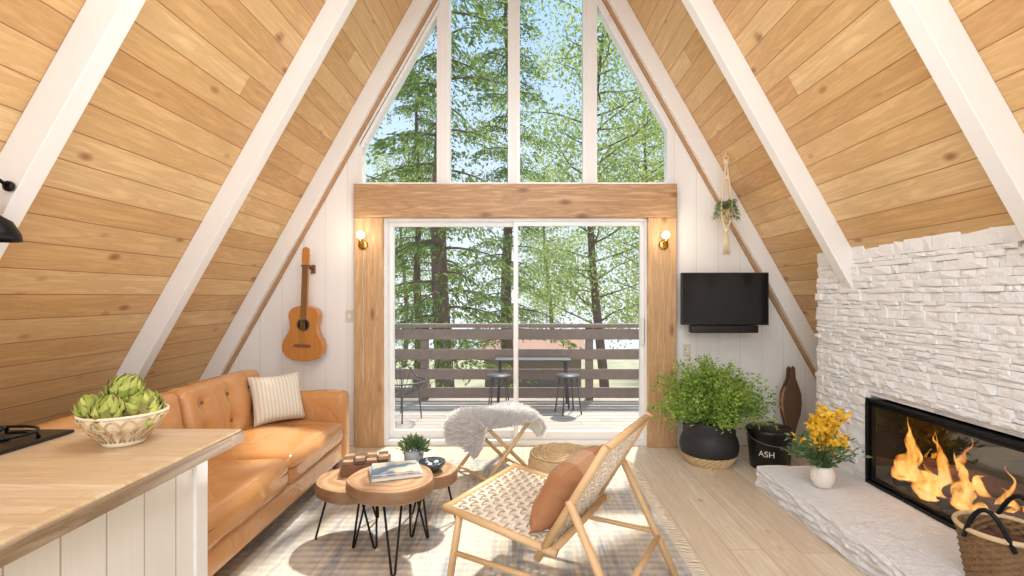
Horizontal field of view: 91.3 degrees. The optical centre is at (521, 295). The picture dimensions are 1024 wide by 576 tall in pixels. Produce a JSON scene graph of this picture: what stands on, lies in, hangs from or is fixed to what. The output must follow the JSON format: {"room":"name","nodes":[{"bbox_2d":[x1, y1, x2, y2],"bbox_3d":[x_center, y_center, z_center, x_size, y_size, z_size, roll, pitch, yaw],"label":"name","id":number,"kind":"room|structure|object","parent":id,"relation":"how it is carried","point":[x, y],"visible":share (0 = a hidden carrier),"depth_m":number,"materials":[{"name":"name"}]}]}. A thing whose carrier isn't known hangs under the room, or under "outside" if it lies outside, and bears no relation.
{"room":"cabin living room","nodes":[
{"label":"cabin living room","id":0,"kind":"room"},
{"bbox_2d":[0,0,412,428],"bbox_3d":[-1.736,-1.642,1.310,3.433,6.084,7.020,0,0,0],"label":"ceiling","id":1,"kind":"structure","parent":0,"point":[185,90],"depth_m":2.98,"materials":[{"name":"brown wood"}]},
{"bbox_2d":[0,0,145,258],"bbox_3d":[-1.675,-1.541,2.155,3.310,5.883,0.090,0,0,0],"label":"rafter","id":2,"kind":"object","parent":1,"relation":"attached to","point":[100,28],"depth_m":2.11,"materials":[{"name":"white paint"}]},
{"bbox_2d":[0,179,22,242],"bbox_3d":[-2.150,-0.356,2.015,0.200,0.263,0.200,0,0,0],"label":"wall lamp","id":3,"kind":"object","parent":2,"relation":"attached to","point":[9,233],"visible":1,"depth_m":2.03,"materials":[{"name":"black metal"}]},
{"bbox_2d":[114,0,356,380],"bbox_3d":[-1.675,-1.541,3.555,3.310,5.883,0.090,0,0,0],"label":"rafter","id":4,"kind":"object","parent":1,"relation":"attached to","point":[333,14],"visible":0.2,"depth_m":3.51,"materials":[{"name":"white paint"}]},
{"bbox_2d":[199,0,432,380],"bbox_3d":[-1.675,-1.541,4.655,3.310,5.883,0.090,0,0,0],"label":"rafter","id":5,"kind":"object","parent":1,"relation":"attached to","point":[417,9],"visible":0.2,"depth_m":4.61,"materials":[{"name":"white paint"}]},
{"bbox_2d":[228,0,817,434],"bbox_3d":[-0.020,-1.542,4.760,6.626,5.884,0.120,0,0,0],"label":"wall","id":6,"kind":"structure","parent":0,"point":[769,351],"depth_m":4.70,"materials":[{"name":"white paint"}]},
{"bbox_2d":[301,265,315,273],"bbox_3d":[-1.957,-0.250,4.605,0.080,0.080,0.188,0,0,0],"label":"wall hook","id":7,"kind":"object","parent":6,"relation":"attached to","point":[313,267],"visible":0.84,"depth_m":4.68,"materials":[{"name":"brown wood"}]},
{"bbox_2d":[282,247,326,360],"bbox_3d":[-1.980,0.073,4.548,0.380,1.034,0.105,0,0,0],"label":"guitar","id":8,"kind":"object","parent":7,"relation":"hanging from","point":[304,340],"visible":1,"depth_m":4.51,"materials":[{"name":"brown wood"}]},
{"bbox_2d":[222,0,437,374],"bbox_3d":[-1.596,-1.399,4.682,3.152,5.598,0.034,0,0,0],"label":"trim","id":9,"kind":"structure","parent":6,"relation":"attached to","point":[434,2],"depth_m":4.67,"materials":[{"name":"wood"}]},
{"bbox_2d":[346,310,352,321],"bbox_3d":[-1.620,0.190,4.693,0.072,0.116,0.012,0,0,0],"label":"light switch","id":10,"kind":"object","parent":6,"relation":"attached to","point":[349,313],"visible":1,"depth_m":4.69,"materials":[{"name":"white paint"}]},
{"bbox_2d":[349,435,353,444],"bbox_3d":[-2.201,1.355,4.690,1.298,0.090,0.020,0,0,0],"label":"baseboard","id":11,"kind":"structure","parent":6,"relation":"attached to","point":[351,437],"depth_m":4.68,"materials":[{"name":"white paint"}]},
{"bbox_2d":[354,218,383,446],"bbox_3d":[-1.419,0.338,4.660,0.263,2.124,0.080,0,0,0],"label":"post","id":12,"kind":"object","parent":6,"relation":"attached to","point":[369,395],"visible":1,"depth_m":4.62,"materials":[{"name":"brown wood"}]},
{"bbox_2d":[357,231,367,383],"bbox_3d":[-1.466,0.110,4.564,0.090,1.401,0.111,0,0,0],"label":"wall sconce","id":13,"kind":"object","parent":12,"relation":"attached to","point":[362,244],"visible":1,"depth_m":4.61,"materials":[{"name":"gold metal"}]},
{"bbox_2d":[359,4,439,182],"bbox_3d":[-1.147,-1.890,4.740,0.755,1.708,0.100,0,0,0],"label":"window","id":14,"kind":"structure","parent":6,"relation":"in","point":[435,20],"depth_m":4.69,"materials":[{"name":"white plastic"}]},
{"bbox_2d":[440,0,446,182],"bbox_3d":[-0.739,-1.950,4.745,0.063,1.828,0.130,0,0,0],"label":"trim","id":15,"kind":"structure","parent":6,"relation":"attached to","point":[443,3],"depth_m":4.68,"materials":[{"name":"white paint"}]},
{"bbox_2d":[447,0,510,182],"bbox_3d":[-0.405,-2.483,4.740,0.605,2.894,0.100,0,0,0],"label":"window","id":16,"kind":"structure","parent":6,"relation":"in","point":[448,1],"depth_m":4.69,"materials":[{"name":"white plastic"}]},
{"bbox_2d":[511,0,516,182],"bbox_3d":[-0.076,-2.528,4.745,0.052,2.984,0.130,0,0,0],"label":"trim","id":17,"kind":"structure","parent":6,"relation":"attached to","point":[513,2],"depth_m":4.68,"materials":[{"name":"white paint"}]},
{"bbox_2d":[358,183,671,183],"bbox_3d":[-0.065,-1.043,4.680,2.930,0.018,0.040,0,0,0],"label":"trim","id":18,"kind":"structure","parent":6,"relation":"attached to","point":[358,183],"depth_m":4.66,"materials":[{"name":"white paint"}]},
{"bbox_2d":[354,184,676,217],"bbox_3d":[-0.061,-0.879,4.650,2.980,0.310,0.100,0,0,0],"label":"beam","id":19,"kind":"structure","parent":6,"relation":"attached to","point":[370,200],"depth_m":4.60,"materials":[{"name":"brown wood"}]},
{"bbox_2d":[384,218,646,445],"bbox_3d":[-0.055,0.335,4.740,2.470,2.130,0.160,0,0,0],"label":"door","id":20,"kind":"structure","parent":6,"relation":"in","point":[392,435],"depth_m":4.71,"materials":[{"name":"white plastic"}]},
{"bbox_2d":[517,0,585,182],"bbox_3d":[0.277,-2.529,4.740,0.653,2.986,0.100,0,0,0],"label":"window","id":21,"kind":"structure","parent":6,"relation":"in","point":[518,1],"depth_m":4.69,"materials":[{"name":"white plastic"}]},
{"bbox_2d":[586,0,593,182],"bbox_3d":[0.639,-1.999,4.745,0.072,1.925,0.130,0,0,0],"label":"trim","id":22,"kind":"structure","parent":6,"relation":"attached to","point":[589,3],"depth_m":4.68,"materials":[{"name":"white paint"}]},
{"bbox_2d":[594,0,670,182],"bbox_3d":[1.034,-1.939,4.740,0.718,1.805,0.100,0,0,0],"label":"window","id":23,"kind":"structure","parent":6,"relation":"in","point":[598,10],"depth_m":4.69,"materials":[{"name":"white plastic"}]},
{"bbox_2d":[647,218,675,446],"bbox_3d":[1.297,0.338,4.660,0.264,2.124,0.080,0,0,0],"label":"post","id":24,"kind":"object","parent":6,"relation":"attached to","point":[658,435],"visible":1,"depth_m":4.62,"materials":[{"name":"brown wood"}]},
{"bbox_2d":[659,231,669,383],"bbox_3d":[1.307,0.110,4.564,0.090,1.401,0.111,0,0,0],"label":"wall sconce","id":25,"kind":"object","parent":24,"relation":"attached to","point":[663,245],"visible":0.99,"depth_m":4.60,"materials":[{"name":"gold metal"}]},
{"bbox_2d":[683,344,690,355],"bbox_3d":[1.550,0.510,4.693,0.072,0.116,0.012,0,0,0],"label":"light switch","id":26,"kind":"object","parent":6,"relation":"attached to","point":[687,346],"visible":1,"depth_m":4.69,"materials":[{"name":"white paint"}]},
{"bbox_2d":[602,0,815,379],"bbox_3d":[1.556,-1.399,4.682,3.152,5.598,0.034,0,0,0],"label":"trim","id":27,"kind":"structure","parent":6,"relation":"attached to","point":[605,2],"depth_m":4.67,"materials":[{"name":"wood"}]},
{"bbox_2d":[680,272,768,324],"bbox_3d":[1.824,0.025,4.574,0.770,0.470,0.193,0,0,3],"label":"television","id":28,"kind":"object","parent":6,"relation":"attached to","point":[705,298],"visible":1,"depth_m":4.48,"materials":[{"name":"black plastic"}]},
{"bbox_2d":[689,325,758,332],"bbox_3d":[1.800,0.295,4.530,0.600,0.068,0.200,0,0,0],"label":"soundbar","id":29,"kind":"object","parent":28,"relation":"attached to","point":[692,328],"visible":1,"depth_m":4.43,"materials":[{"name":"black plastic"}]},
{"bbox_2d":[676,435,810,444],"bbox_3d":[2.140,1.355,4.690,1.420,0.090,0.020,0,0,0],"label":"baseboard","id":30,"kind":"structure","parent":6,"relation":"attached to","point":[742,439],"depth_m":4.68,"materials":[{"name":"white paint"}]},
{"bbox_2d":[348,445,868,575],"bbox_3d":[0.000,1.450,1.310,7.200,0.100,7.020,0,0,0],"label":"floor","id":31,"kind":"structure","parent":0,"point":[731,525],"depth_m":3.16,"materials":[{"name":"brown wood"}]},
{"bbox_2d":[0,460,207,575],"bbox_3d":[-1.684,0.971,0.550,1.232,0.858,2.300,0,0,0],"label":"base cabinet","id":32,"kind":"object","parent":31,"relation":"on","point":[163,530],"visible":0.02,"depth_m":1.42,"materials":[{"name":"white paint"}]},
{"bbox_2d":[0,429,243,567],"bbox_3d":[-1.714,0.514,0.576,1.371,0.048,2.551,0,0,0],"label":"countertop","id":33,"kind":"structure","parent":32,"relation":"on","point":[49,489],"depth_m":1.37,"materials":[{"name":"beige wood"}]},
{"bbox_2d":[0,425,73,454],"bbox_3d":[-1.870,0.468,1.545,0.540,0.040,0.490,0,0,0],"label":"cooktop","id":34,"kind":"object","parent":33,"relation":"in","point":[10,439],"visible":1,"depth_m":1.67,"materials":[{"name":"black glass"}]},
{"bbox_2d":[74,403,169,447],"bbox_3d":[-1.325,0.434,1.665,0.252,0.110,0.252,0,0,0],"label":"bowl","id":35,"kind":"object","parent":33,"relation":"on","point":[117,432],"visible":0.81,"depth_m":1.60,"materials":[{"name":"beige wicker"}]},
{"bbox_2d":[71,393,99,419],"bbox_3d":[-1.395,0.378,1.629,0.111,0.124,0.114,0,0,44],"label":"artichoke","id":36,"kind":"object","parent":35,"relation":"in","point":[80,407],"visible":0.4,"depth_m":1.59,"materials":[{"name":"green food"}]},
{"bbox_2d":[100,373,146,401],"bbox_3d":[-1.323,0.321,1.661,0.123,0.131,0.123,0,0,-39],"label":"artichoke","id":37,"kind":"object","parent":36,"relation":"on","point":[126,386],"visible":0.61,"depth_m":1.64,"materials":[{"name":"green food"}]},
{"bbox_2d":[83,393,126,430],"bbox_3d":[-1.321,0.376,1.593,0.117,0.133,0.118,0,0,23],"label":"artichoke","id":38,"kind":"object","parent":35,"relation":"in","point":[106,406],"visible":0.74,"depth_m":1.57,"materials":[{"name":"green food"}]},
{"bbox_2d":[122,393,161,426],"bbox_3d":[-1.258,0.378,1.650,0.116,0.118,0.110,0,0,27],"label":"artichoke","id":39,"kind":"object","parent":35,"relation":"in","point":[139,404],"visible":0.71,"depth_m":1.62,"materials":[{"name":"green food"}]},
{"bbox_2d":[142,389,164,408],"bbox_3d":[-1.303,0.376,1.728,0.113,0.115,0.113,0,0,1],"label":"artichoke","id":40,"kind":"object","parent":35,"relation":"in","point":[149,392],"visible":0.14,"depth_m":1.74,"materials":[{"name":"green food"}]},
{"bbox_2d":[24,369,348,575],"bbox_3d":[-1.794,0.974,2.930,0.912,0.859,2.084,0,0,0],"label":"sofa","id":41,"kind":"object","parent":31,"relation":"on","point":[252,482],"visible":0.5,"depth_m":3.01,"materials":[{"name":"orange leather"}]},
{"bbox_2d":[24,392,182,428],"bbox_3d":[-2.042,0.770,2.485,0.247,0.451,0.870,0,0,0],"label":"cushion","id":42,"kind":"object","parent":41,"relation":"on","point":[173,420],"depth_m":2.79,"materials":[{"name":"orange leather"}]},
{"bbox_2d":[167,369,258,429],"bbox_3d":[-2.042,0.770,3.375,0.247,0.451,0.870,0,0,0],"label":"cushion","id":43,"kind":"object","parent":41,"relation":"on","point":[225,401],"depth_m":3.23,"materials":[{"name":"orange leather"}]},
{"bbox_2d":[208,458,287,550],"bbox_3d":[-1.730,1.033,2.485,0.784,0.241,0.880,0,0,0],"label":"seat cushion","id":44,"kind":"object","parent":41,"relation":"on","point":[241,492],"depth_m":2.53,"materials":[{"name":"orange leather"}]},
{"bbox_2d":[247,371,305,426],"bbox_3d":[-1.800,0.750,3.680,0.186,0.339,0.372,0,0,43],"label":"throw pillow","id":45,"kind":"object","parent":41,"relation":"on","point":[275,398],"visible":1,"depth_m":3.62,"materials":[{"name":"fabric"}]},
{"bbox_2d":[211,420,342,483],"bbox_3d":[-1.730,1.029,3.375,0.784,0.239,0.880,0,0,0],"label":"seat cushion","id":46,"kind":"object","parent":41,"relation":"on","point":[305,446],"depth_m":3.26,"materials":[{"name":"orange leather"}]},
{"bbox_2d":[212,459,706,575],"bbox_3d":[-0.357,1.393,2.700,2.586,0.014,3.100,0,0,0],"label":"rug","id":47,"kind":"object","parent":31,"relation":"on","point":[287,546],"visible":0.62,"depth_m":2.80,"materials":[{"name":"fabric"}]},
{"bbox_2d":[314,468,378,548],"bbox_3d":[-0.956,1.219,2.906,0.444,0.338,0.462,0,0,33],"label":"coffee table","id":48,"kind":"object","parent":47,"relation":"on","point":[330,486],"visible":0.54,"depth_m":2.76,"materials":[{"name":"brown wood"}]},
{"bbox_2d":[341,451,390,476],"bbox_3d":[-0.935,1.006,3.010,0.280,0.085,0.180,0,0,-14],"label":"game box","id":49,"kind":"object","parent":48,"relation":"on","point":[351,464],"visible":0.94,"depth_m":2.95,"materials":[{"name":"brown wood"}]},
{"bbox_2d":[345,464,433,575],"bbox_3d":[-0.696,1.179,2.689,0.478,0.418,0.464,0,0,31],"label":"coffee table","id":50,"kind":"object","parent":47,"relation":"on","point":[359,488],"visible":0.81,"depth_m":2.53,"materials":[{"name":"brown wood"}]},
{"bbox_2d":[369,462,422,482],"bbox_3d":[-0.690,0.958,2.730,0.270,0.022,0.200,0,0,-20],"label":"book","id":51,"kind":"object","parent":50,"relation":"on","point":[413,475],"visible":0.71,"depth_m":2.64,"materials":[{"name":"white paper"}]},
{"bbox_2d":[372,460,419,476],"bbox_3d":[-0.690,0.940,2.730,0.250,0.014,0.180,0,0,-16],"label":"book","id":52,"kind":"object","parent":51,"relation":"on","point":[409,466],"visible":1,"depth_m":2.70,"materials":[{"name":"paper"}]},
{"bbox_2d":[409,461,457,537],"bbox_3d":[-0.580,1.219,3.036,0.369,0.338,0.352,0,0,35],"label":"coffee table","id":53,"kind":"object","parent":47,"relation":"on","point":[447,475],"visible":0.44,"depth_m":2.94,"materials":[{"name":"brown wood"}]},
{"bbox_2d":[396,431,431,460],"bbox_3d":[-0.673,0.951,3.124,0.237,0.196,0.234,0,0,0],"label":"potted succulent","id":54,"kind":"object","parent":53,"relation":"on","point":[414,449],"visible":0.95,"depth_m":3.09,"materials":[{"name":"green plant"}]},
{"bbox_2d":[403,447,423,460],"bbox_3d":[-0.675,1.004,3.120,0.130,0.090,0.130,0,0,0],"label":"pot","id":55,"kind":"object","parent":54,"relation":"on","point":[410,454],"depth_m":3.07,"materials":[{"name":"white ceramic"}]},
{"bbox_2d":[418,457,444,472],"bbox_3d":[-0.540,1.019,3.000,0.160,0.060,0.160,0,0,0],"label":"decorative bowl","id":56,"kind":"object","parent":53,"relation":"on","point":[434,468],"visible":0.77,"depth_m":2.99,"materials":[{"name":"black ceramic"}]},
{"bbox_2d":[457,417,529,480],"bbox_3d":[-0.210,1.165,3.930,0.491,0.468,0.430,0,0,-36],"label":"folding stool","id":57,"kind":"object","parent":47,"relation":"on","point":[508,448],"visible":0.29,"depth_m":3.81,"materials":[{"name":"brown wood"}]},
{"bbox_2d":[442,400,549,460],"bbox_3d":[-0.211,1.016,3.929,0.696,0.331,0.626,0,0,-36],"label":"sheepskin","id":58,"kind":"object","parent":57,"relation":"on","point":[466,428],"visible":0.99,"depth_m":3.79,"materials":[{"name":"fur"}]},
{"bbox_2d":[527,442,585,474],"bbox_3d":[0.270,1.230,3.460,0.471,0.316,0.471,0,0,0],"label":"pouf","id":59,"kind":"object","parent":47,"relation":"on","point":[543,458],"visible":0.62,"depth_m":3.41,"materials":[{"name":"wicker"}]},
{"bbox_2d":[442,411,678,575],"bbox_3d":[0.196,0.990,2.401,0.944,0.810,0.723,0,0,29],"label":"armchair","id":60,"kind":"object","parent":47,"relation":"on","point":[577,510],"visible":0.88,"depth_m":2.30,"materials":[{"name":"wood"}]},
{"bbox_2d":[529,444,602,533],"bbox_3d":[0.219,0.882,2.332,0.225,0.282,0.500,0,0,29],"label":"lumbar pillow","id":61,"kind":"object","parent":60,"relation":"on","point":[563,479],"visible":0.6,"depth_m":2.15,"materials":[{"name":"leather"}]},
{"bbox_2d":[681,450,737,469],"bbox_3d":[1.570,1.355,4.200,0.451,0.090,0.452,0,0,0],"label":"basket","id":62,"kind":"object","parent":31,"relation":"on","point":[710,463],"depth_m":4.03,"materials":[{"name":"wicker"}]},
{"bbox_2d":[646,348,781,469],"bbox_3d":[1.596,0.925,4.192,1.019,0.951,1.016,0,0,30],"label":"potted plant","id":63,"kind":"object","parent":31,"relation":"on","point":[708,438],"visible":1,"depth_m":4.06,"materials":[{"name":"green plant"}]},
{"bbox_2d":[745,422,794,468],"bbox_3d":[2.030,1.215,4.097,0.382,0.370,0.375,0,0,0],"label":"bucket","id":64,"kind":"object","parent":31,"relation":"on","point":[764,444],"visible":0.93,"depth_m":3.98,"materials":[{"name":"black metal"}]},
{"bbox_2d":[779,366,801,431],"bbox_3d":[2.401,1.003,4.473,0.192,0.752,0.158,0,0,-25],"label":"fireplace bellows","id":65,"kind":"object","parent":31,"relation":"on","point":[790,397],"visible":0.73,"depth_m":4.44,"materials":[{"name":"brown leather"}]},
{"bbox_2d":[755,465,965,575],"bbox_3d":[2.031,1.323,2.300,0.654,0.166,2.779,0,0,0],"label":"hearth","id":66,"kind":"object","parent":31,"relation":"on","point":[878,533],"visible":0.8,"depth_m":2.77,"materials":[{"name":"white stone"}]},
{"bbox_2d":[780,404,871,488],"bbox_3d":[1.968,0.985,3.249,0.524,0.518,0.472,0,0,0],"label":"potted plant","id":67,"kind":"object","parent":66,"relation":"on","point":[825,446],"visible":1,"depth_m":3.23,"materials":[{"name":"yellow plant"}]},
{"bbox_2d":[951,494,1023,575],"bbox_3d":[2.060,1.060,2.140,0.340,0.368,0.338,0,0,0],"label":"basket","id":68,"kind":"object","parent":66,"relation":"on","point":[982,554],"visible":0.97,"depth_m":2.10,"materials":[{"name":"wicker"}]},
{"bbox_2d":[979,529,999,537],"bbox_3d":[2.005,1.117,2.142,0.072,0.205,0.082,0,0,33],"label":"log","id":69,"kind":"object","parent":68,"relation":"in","point":[989,532],"visible":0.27,"depth_m":2.15,"materials":[{"name":"brown wood"}]},
{"bbox_2d":[990,525,1009,538],"bbox_3d":[2.091,1.116,2.184,0.090,0.207,0.073,0,0,-37],"label":"log","id":70,"kind":"object","parent":68,"relation":"in","point":[995,528],"visible":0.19,"depth_m":2.18,"materials":[{"name":"brown wood"}]},
{"bbox_2d":[1009,534,1023,542],"bbox_3d":[2.083,1.116,2.091,0.073,0.207,0.090,0,0,12],"label":"log","id":71,"kind":"object","parent":68,"relation":"in","point":[1016,538],"visible":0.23,"depth_m":2.10,"materials":[{"name":"brown wood"}]},
{"bbox_2d":[679,419,739,460],"bbox_3d":[1.570,1.175,4.200,0.473,0.270,0.473,0,0,0],"label":"pot","id":72,"kind":"object","parent":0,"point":[699,439],"depth_m":4.02,"materials":[{"name":"black ceramic"}]},
{"bbox_2d":[627,0,1023,338],"bbox_3d":[1.696,-1.642,1.310,3.433,6.084,7.020,0,0,0],"label":"ceiling","id":73,"kind":"structure","parent":0,"point":[846,81],"depth_m":2.98,"materials":[{"name":"brown wood"}]},
{"bbox_2d":[607,0,819,371],"bbox_3d":[1.635,-1.541,4.655,3.310,5.883,0.090,0,0,0],"label":"rafter","id":74,"kind":"object","parent":73,"relation":"attached to","point":[622,10],"visible":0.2,"depth_m":4.61,"materials":[{"name":"white paint"}]},
{"bbox_2d":[712,151,740,254],"bbox_3d":[1.784,-0.815,4.377,0.263,0.900,0.264,0,0,0],"label":"planter","id":75,"kind":"object","parent":73,"relation":"hanging from","point":[726,215],"visible":1,"depth_m":4.35,"materials":[{"name":"fabric"}]},
{"bbox_2d":[681,0,852,288],"bbox_3d":[1.160,-2.246,3.555,2.360,4.473,0.090,0,0,0],"label":"rafter","id":76,"kind":"object","parent":73,"relation":"attached to","point":[704,14],"visible":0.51,"depth_m":3.51,"materials":[{"name":"white paint"}]},
{"bbox_2d":[889,0,1023,239],"bbox_3d":[1.160,-2.246,2.155,2.360,4.473,0.090,0,0,0],"label":"rafter","id":77,"kind":"object","parent":73,"relation":"attached to","point":[934,28],"depth_m":2.11,"materials":[{"name":"white paint"}]},
{"bbox_2d":[815,225,1023,480],"bbox_3d":[2.793,0.528,2.368,0.991,1.743,3.133,0,0,0],"label":"wall","id":78,"kind":"structure","parent":0,"point":[935,323],"depth_m":2.84,"materials":[{"name":"white stone"}]},
{"bbox_2d":[865,397,1023,529],"bbox_3d":[2.525,0.963,2.737,0.450,0.565,1.235,0,0,0],"label":"fireplace","id":79,"kind":"object","parent":78,"relation":"in","point":[897,435],"visible":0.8,"depth_m":3.04,"materials":[{"name":"black metal"}]},
{"bbox_2d":[952,481,996,498],"bbox_3d":[2.560,1.109,2.951,0.092,0.101,0.509,0,0,9],"label":"log","id":80,"kind":"object","parent":79,"relation":"on","point":[991,495],"visible":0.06,"depth_m":2.70,"materials":[{"name":"brown wood"}]},
{"bbox_2d":[917,457,1023,501],"bbox_3d":[2.530,1.024,2.801,0.092,0.101,0.558,0,0,-17],"label":"log","id":81,"kind":"object","parent":80,"relation":"on","point":[993,485],"visible":0.7,"depth_m":2.73,"materials":[{"name":"brown wood"}]},
{"bbox_2d":[941,483,1023,519],"bbox_3d":[2.470,1.109,2.621,0.092,0.101,0.509,0,0,-6],"label":"log","id":82,"kind":"object","parent":79,"relation":"on","point":[946,490],"visible":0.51,"depth_m":2.63,"materials":[{"name":"brown wood"}]},
{"label":"outside","id":83,"kind":"structure","parent":0,"visible":0},
{"bbox_2d":[395,347,638,386],"bbox_3d":[0.000,6.032,42.100,90.000,4.763,70.000,0,0,0],"label":"ground","id":84,"kind":"structure","parent":83,"point":[611,364],"depth_m":33.70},
{"bbox_2d":[366,109,419,367],"bbox_3d":[-5.170,-3.293,13.643,4.772,15.016,4.986,0,0,40],"label":"tree","id":85,"kind":"object","parent":84,"relation":"on","point":[401,268],"visible":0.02,"depth_m":13.88,"materials":[{"name":"green plant"}]},
{"bbox_2d":[366,148,456,366],"bbox_3d":[-9.836,-3.382,40.288,9.061,18.405,10.079,0,0,32],"label":"tree","id":86,"kind":"object","parent":84,"relation":"on","point":[405,298],"visible":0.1,"depth_m":39.64,"materials":[{"name":"green plant"}]},
{"bbox_2d":[384,68,472,386],"bbox_3d":[-5.160,-3.192,24.934,5.584,16.522,4.708,0,0,-4],"label":"tree","id":87,"kind":"object","parent":84,"relation":"on","point":[416,276],"visible":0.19,"depth_m":24.84,"materials":[{"name":"green plant"}]},
{"bbox_2d":[366,0,550,386],"bbox_3d":[-1.819,-3.393,10.992,4.280,15.020,5.076,0,0,20],"label":"tree","id":88,"kind":"object","parent":84,"relation":"on","point":[440,307],"visible":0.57,"depth_m":10.93,"materials":[{"name":"green plant"}]},
{"bbox_2d":[448,0,581,386],"bbox_3d":[-0.555,-3.517,18.349,5.484,16.518,5.249,0,0,-42],"label":"tree","id":89,"kind":"object","parent":84,"relation":"on","point":[505,344],"visible":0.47,"depth_m":18.32,"materials":[{"name":"green plant"}]},
{"bbox_2d":[480,340,584,386],"bbox_3d":[0.600,3.650,29.000,5.800,2.900,4.800,0,0,0],"label":"cabin","id":90,"kind":"object","parent":84,"relation":"on","point":[538,344],"visible":0.39,"depth_m":27.00,"materials":[{"name":"brown wood"}]},
{"bbox_2d":[496,150,594,328],"bbox_3d":[1.913,-2.570,37.972,7.707,16.577,8.713,0,0,19],"label":"tree","id":91,"kind":"object","parent":84,"relation":"on","point":[543,227],"visible":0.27,"depth_m":37.61,"materials":[{"name":"green plant"}]},
{"bbox_2d":[474,0,663,386],"bbox_3d":[2.387,-2.359,13.632,6.472,13.146,7.199,0,0,-34],"label":"tree","id":92,"kind":"object","parent":84,"relation":"on","point":[595,307],"visible":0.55,"depth_m":13.20,"materials":[{"name":"green plant"}]},
{"bbox_2d":[562,77,663,348],"bbox_3d":[4.710,-2.087,20.162,6.796,13.804,7.559,0,0,20],"label":"tree","id":93,"kind":"object","parent":84,"relation":"on","point":[654,146],"visible":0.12,"depth_m":19.83,"materials":[{"name":"green plant"}]},
{"bbox_2d":[606,146,663,314],"bbox_3d":[11.211,-2.826,38.353,9.359,17.090,8.414,0,0,22],"label":"tree","id":94,"kind":"object","parent":84,"relation":"on","point":[657,146],"visible":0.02,"depth_m":38.04,"materials":[{"name":"green plant"}]},
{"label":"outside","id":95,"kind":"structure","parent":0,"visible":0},
{"bbox_2d":[395,398,638,429],"bbox_3d":[0.000,1.470,5.912,9.000,0.100,2.175,0,0,0],"label":"deck","id":96,"kind":"object","parent":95,"point":[597,413],"visible":0.07,"depth_m":6.20,"materials":[{"name":"grey wood"}]},
{"bbox_2d":[395,355,426,423],"bbox_3d":[-1.402,1.031,5.740,0.618,0.760,0.618,0,0,29],"label":"lounge chair","id":97,"kind":"object","parent":96,"relation":"on","point":[402,393],"visible":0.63,"depth_m":5.77,"materials":[{"name":"grey metal"}]},
{"bbox_2d":[487,373,510,404],"bbox_3d":[-0.280,1.188,6.060,0.300,0.466,0.300,0,0,0],"label":"stool","id":98,"kind":"object","parent":96,"relation":"on","point":[492,376],"visible":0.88,"depth_m":6.01,"materials":[{"name":"grey metal"}]},
{"bbox_2d":[395,323,638,399],"bbox_3d":[0.000,0.900,6.840,8.800,1.040,0.160,0,0,0],"label":"deck railing","id":99,"kind":"object","parent":96,"relation":"on","point":[424,334],"visible":0.25,"depth_m":6.76,"materials":[{"name":"brown wood"}]},
{"bbox_2d":[495,356,570,408],"bbox_3d":[0.140,1.110,6.450,0.960,0.621,0.360,0,0,0],"label":"patio table","id":100,"kind":"object","parent":96,"relation":"on","point":[500,359],"visible":0.91,"depth_m":6.40,"materials":[{"name":"grey metal"}]},
{"bbox_2d":[555,373,581,415],"bbox_3d":[0.560,1.188,6.060,0.300,0.466,0.300,0,0,-23],"label":"stool","id":101,"kind":"object","parent":96,"relation":"on","point":[564,376],"visible":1,"depth_m":6.01,"materials":[{"name":"grey metal"}]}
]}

